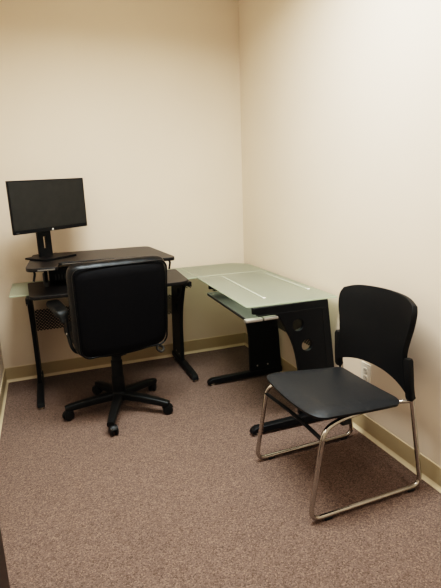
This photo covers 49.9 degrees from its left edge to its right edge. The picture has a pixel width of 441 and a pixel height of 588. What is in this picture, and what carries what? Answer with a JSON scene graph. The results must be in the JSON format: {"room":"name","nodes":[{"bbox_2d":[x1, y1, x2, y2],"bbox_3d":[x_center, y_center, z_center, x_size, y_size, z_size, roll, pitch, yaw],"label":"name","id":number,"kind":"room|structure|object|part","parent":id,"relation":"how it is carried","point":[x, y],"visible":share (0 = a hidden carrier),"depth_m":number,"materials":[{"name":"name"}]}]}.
{"room":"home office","nodes":[
{"label":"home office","id":0,"kind":"room"},
{"bbox_2d":[0,343,3,387],"bbox_3d":[-0.961,-0.239,1.202,0.120,2.980,4.900,-7,14,-20],"label":"wall","id":1,"kind":"structure","parent":0,"point":[1,356],"depth_m":3.62,"materials":[{"name":"paint"}]},
{"bbox_2d":[0,368,7,435],"bbox_3d":[-1.370,0.846,2.899,0.018,0.120,1.950,-7,14,-20],"label":"baseboard","id":2,"kind":"structure","parent":1,"relation":"attached to","point":[4,385],"depth_m":3.42,"materials":[{"name":"plastic"}]},
{"bbox_2d":[0,528,9,587],"bbox_3d":[-0.691,0.219,1.066,0.046,2.108,0.880,-5,14,-15],"label":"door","id":3,"kind":"structure","parent":1,"relation":"in","point":[4,580],"depth_m":1.64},
{"bbox_2d":[0,0,244,367],"bbox_3d":[-0.809,-0.869,3.867,2.334,2.980,0.120,-7,14,-20],"label":"wall","id":4,"kind":"structure","parent":0,"point":[139,101],"depth_m":3.75,"materials":[{"name":"paint"}]},
{"bbox_2d":[5,332,244,382],"bbox_3d":[-0.739,0.537,4.130,2.094,0.120,0.018,-7,14,-20],"label":"baseboard","id":5,"kind":"structure","parent":4,"relation":"attached to","point":[51,368],"depth_m":4.10,"materials":[{"name":"plastic"}]},
{"bbox_2d":[0,345,440,587],"bbox_3d":[0.124,1.138,1.924,2.334,0.100,5.140,-7,14,-20],"label":"floor","id":6,"kind":"structure","parent":0,"point":[182,498],"depth_m":2.34,"materials":[{"name":"brown carpet"}]},
{"bbox_2d":[46,255,172,435],"bbox_3d":[-0.720,0.270,3.163,0.760,1.079,0.737,-9,15,-28],"label":"office chair","id":7,"kind":"object","parent":6,"relation":"on","point":[118,307],"visible":1,"depth_m":2.88,"materials":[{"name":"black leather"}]},
{"bbox_3d":[-1.058,0.107,3.066,0.092,0.099,0.382,-9,15,-28],"label":"armrest","id":8,"kind":"part","parent":7,"relation":"part of","materials":[{"name":"black plastic"}]},
{"bbox_3d":[-0.757,0.246,3.236,0.551,0.134,0.540,-9,15,-28],"label":"seat","id":9,"kind":"part","parent":7,"relation":"part of","materials":[{"name":"black leather"}]},
{"bbox_3d":[-0.875,0.724,3.188,0.333,0.081,0.062,-7,14,-20],"label":"leg","id":10,"kind":"part","parent":7,"relation":"part of","materials":[{"name":"black plastic"}]},
{"bbox_3d":[-0.814,0.671,3.402,0.062,0.081,0.333,-12,17,-37],"label":"leg","id":11,"kind":"part","parent":7,"relation":"part of","materials":[{"name":"black plastic"}]},
{"bbox_3d":[-0.684,0.746,3.064,0.062,0.081,0.333,-2,13,-2],"label":"leg","id":12,"kind":"part","parent":7,"relation":"part of","materials":[{"name":"black plastic"}]},
{"bbox_3d":[-0.617,0.082,2.931,0.620,0.616,0.176,-9,15,-28],"label":"backrest","id":13,"kind":"part","parent":7,"relation":"part of","materials":[{"name":"black leather"}]},
{"bbox_3d":[-0.587,0.099,2.881,0.569,0.570,0.073,-9,15,-28],"label":"panel","id":14,"kind":"part","parent":7,"relation":"part of","materials":[{"name":"black leather"}]},
{"bbox_3d":[-0.586,0.662,3.411,0.062,0.081,0.333,7,16,33],"label":"leg","id":15,"kind":"part","parent":7,"relation":"part of","materials":[{"name":"black plastic"}]},
{"bbox_3d":[-0.505,0.708,3.201,0.333,0.081,0.062,2,14,15],"label":"leg","id":16,"kind":"part","parent":7,"relation":"part of","materials":[{"name":"black plastic"}]},
{"bbox_3d":[-0.528,0.362,3.227,0.303,0.055,0.079,0,13,7],"label":"tilt lever","id":17,"kind":"part","parent":7,"relation":"part of","materials":[{"name":"grey plastic"}]},
{"bbox_2d":[9,263,336,435],"bbox_3d":[-0.415,0.356,3.357,1.932,0.804,1.549,-7,14,-20],"label":"glass desk","id":18,"kind":"object","parent":6,"relation":"on","point":[260,297],"visible":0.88,"depth_m":3.31,"materials":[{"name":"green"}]},
{"bbox_3d":[-1.379,0.332,3.509,0.028,0.733,0.580,-7,14,-20],"label":"leg panel","id":19,"kind":"part","parent":18,"relation":"part of","materials":[{"name":"black metal"}]},
{"bbox_3d":[-0.889,-0.099,3.644,1.337,0.010,0.482,-7,14,-20],"label":"glass","id":20,"kind":"part","parent":18,"relation":"part of","materials":[{"name":"white"}]},
{"bbox_3d":[-0.926,0.146,3.872,1.096,0.170,0.003,-7,14,-20],"label":"modesty panel","id":21,"kind":"part","parent":18,"relation":"part of","materials":[{"name":"black metal"}]},
{"bbox_2d":[26,246,187,300],"bbox_3d":[-0.829,-0.181,3.491,1.133,0.212,0.742,-7,14,-20],"label":"desk riser","id":22,"kind":"object","parent":18,"relation":"on","point":[56,287],"visible":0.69,"depth_m":3.37,"materials":[{"name":"black laminate"},{"name":"black plastic"}]},
{"bbox_3d":[-1.237,-0.101,3.347,0.032,0.099,0.040,-7,14,-20],"label":"lift post","id":23,"kind":"part","parent":22,"relation":"part of","materials":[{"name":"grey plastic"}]},
{"bbox_2d":[5,178,86,260],"bbox_3d":[-1.250,-0.530,3.352,0.244,0.558,0.578,7,16,34],"label":"computer monitor","id":24,"kind":"object","parent":22,"relation":"on","point":[40,207],"visible":1,"depth_m":3.28,"materials":[{"name":"plastic"}]},
{"bbox_3d":[-1.211,-0.123,3.287,0.022,0.188,0.264,-7,14,-20],"label":"lift arm","id":25,"kind":"part","parent":22,"relation":"part of"},
{"bbox_2d":[55,274,65,279],"bbox_3d":[-1.127,-0.132,3.509,0.188,0.039,0.010,-7,14,-20],"label":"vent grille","id":26,"kind":"object","parent":22,"relation":"attached to","point":[57,276],"depth_m":3.49,"materials":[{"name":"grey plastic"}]},
{"bbox_3d":[-0.320,0.208,3.889,0.028,0.733,0.580,-7,14,-20],"label":"leg panel","id":27,"kind":"part","parent":18,"relation":"part of","materials":[{"name":"black metal"}]},
{"bbox_3d":[0.012,-0.207,3.977,0.589,0.010,0.475,-7,14,-20],"label":"glass","id":28,"kind":"part","parent":18,"relation":"part of","materials":[{"name":"white"}]},
{"bbox_3d":[0.141,-0.057,3.297,0.010,0.002,0.800,-6,14,-18],"label":"support rail","id":29,"kind":"part","parent":18,"relation":"part of","materials":[{"name":"silver metal"}]},
{"bbox_2d":[207,291,277,322],"bbox_3d":[0.238,0.023,3.186,0.508,0.093,0.833,-7,14,-20],"label":"keyboard tray","id":30,"kind":"object","parent":18,"relation":"on","point":[251,306],"depth_m":2.92,"materials":[{"name":"glass"}]},
{"bbox_3d":[0.198,0.253,3.623,0.580,0.733,0.028,-7,14,-20],"label":"leg panel","id":31,"kind":"part","parent":18,"relation":"part of","materials":[{"name":"black metal"}]},
{"bbox_3d":[0.267,-0.054,3.285,0.612,0.010,1.022,-7,14,-20],"label":"glass","id":32,"kind":"part","parent":18,"relation":"part of","materials":[{"name":"white"}]},
{"bbox_3d":[0.467,-0.102,3.440,0.010,0.002,0.670,-7,14,-19],"label":"support rail","id":33,"kind":"part","parent":18,"relation":"part of","materials":[{"name":"silver metal"}]},
{"bbox_3d":[0.525,0.226,3.329,0.003,0.170,0.719,-7,14,-20],"label":"modesty panel","id":34,"kind":"part","parent":18,"relation":"part of","materials":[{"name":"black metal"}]},
{"bbox_3d":[0.467,0.408,2.925,0.580,0.733,0.028,-7,14,-20],"label":"leg panel","id":35,"kind":"part","parent":18,"relation":"part of","materials":[{"name":"black metal"}]},
{"bbox_2d":[256,285,421,520],"bbox_3d":[0.578,0.472,2.368,0.642,0.965,0.562,-7,14,-21],"label":"chair","id":36,"kind":"object","parent":6,"relation":"on","point":[377,325],"visible":1,"depth_m":2.31,"materials":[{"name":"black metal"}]},
{"bbox_3d":[0.496,0.591,2.613,0.639,0.616,0.101,-7,14,-21],"label":"sled leg","id":37,"kind":"part","parent":36,"relation":"part of","materials":[{"name":"silver metal"}]},
{"bbox_3d":[0.532,0.469,2.348,0.490,0.062,0.539,-7,14,-21],"label":"seat","id":38,"kind":"part","parent":36,"relation":"part of","materials":[{"name":"black plastic"}]},
{"bbox_2d":[335,329,342,365],"bbox_3d":[0.661,0.299,2.643,0.054,0.208,0.052,-7,14,-21],"label":"bracket","id":39,"kind":"object","parent":36,"relation":"attached to","point":[338,333],"depth_m":2.62,"materials":[{"name":"black plastic"}]},
{"bbox_3d":[0.670,0.682,2.199,0.642,0.616,0.101,-7,14,-21],"label":"sled leg","id":40,"kind":"part","parent":36,"relation":"part of","materials":[{"name":"silver metal"}]},
{"bbox_3d":[0.790,0.191,2.395,0.107,0.443,0.524,-8,14,-24],"label":"backrest","id":41,"kind":"part","parent":36,"relation":"part of","materials":[{"name":"black plastic"}]},
{"bbox_2d":[403,358,415,401],"bbox_3d":[0.876,0.397,2.195,0.055,0.208,0.051,-7,14,-21],"label":"bracket","id":42,"kind":"object","parent":36,"relation":"attached to","point":[408,366],"depth_m":2.18,"materials":[{"name":"black plastic"}]},
{"bbox_2d":[238,0,440,466],"bbox_3d":[1.110,-0.482,1.945,0.120,2.980,4.900,-7,14,-20],"label":"wall","id":43,"kind":"structure","parent":0,"point":[341,99],"depth_m":2.68,"materials":[{"name":"paint"}]},
{"bbox_2d":[245,332,440,492],"bbox_3d":[1.091,0.917,2.248,0.018,0.120,4.900,-7,14,-20],"label":"baseboard","id":44,"kind":"structure","parent":43,"relation":"attached to","point":[398,449],"depth_m":2.61,"materials":[{"name":"plastic"}]},
{"bbox_2d":[361,361,370,382],"bbox_3d":[0.852,0.468,2.781,0.010,0.130,0.084,-7,14,-20],"label":"wall outlet","id":45,"kind":"object","parent":43,"relation":"attached to","point":[365,368],"visible":0.94,"depth_m":2.77,"materials":[{"name":"plastic"}]}
]}

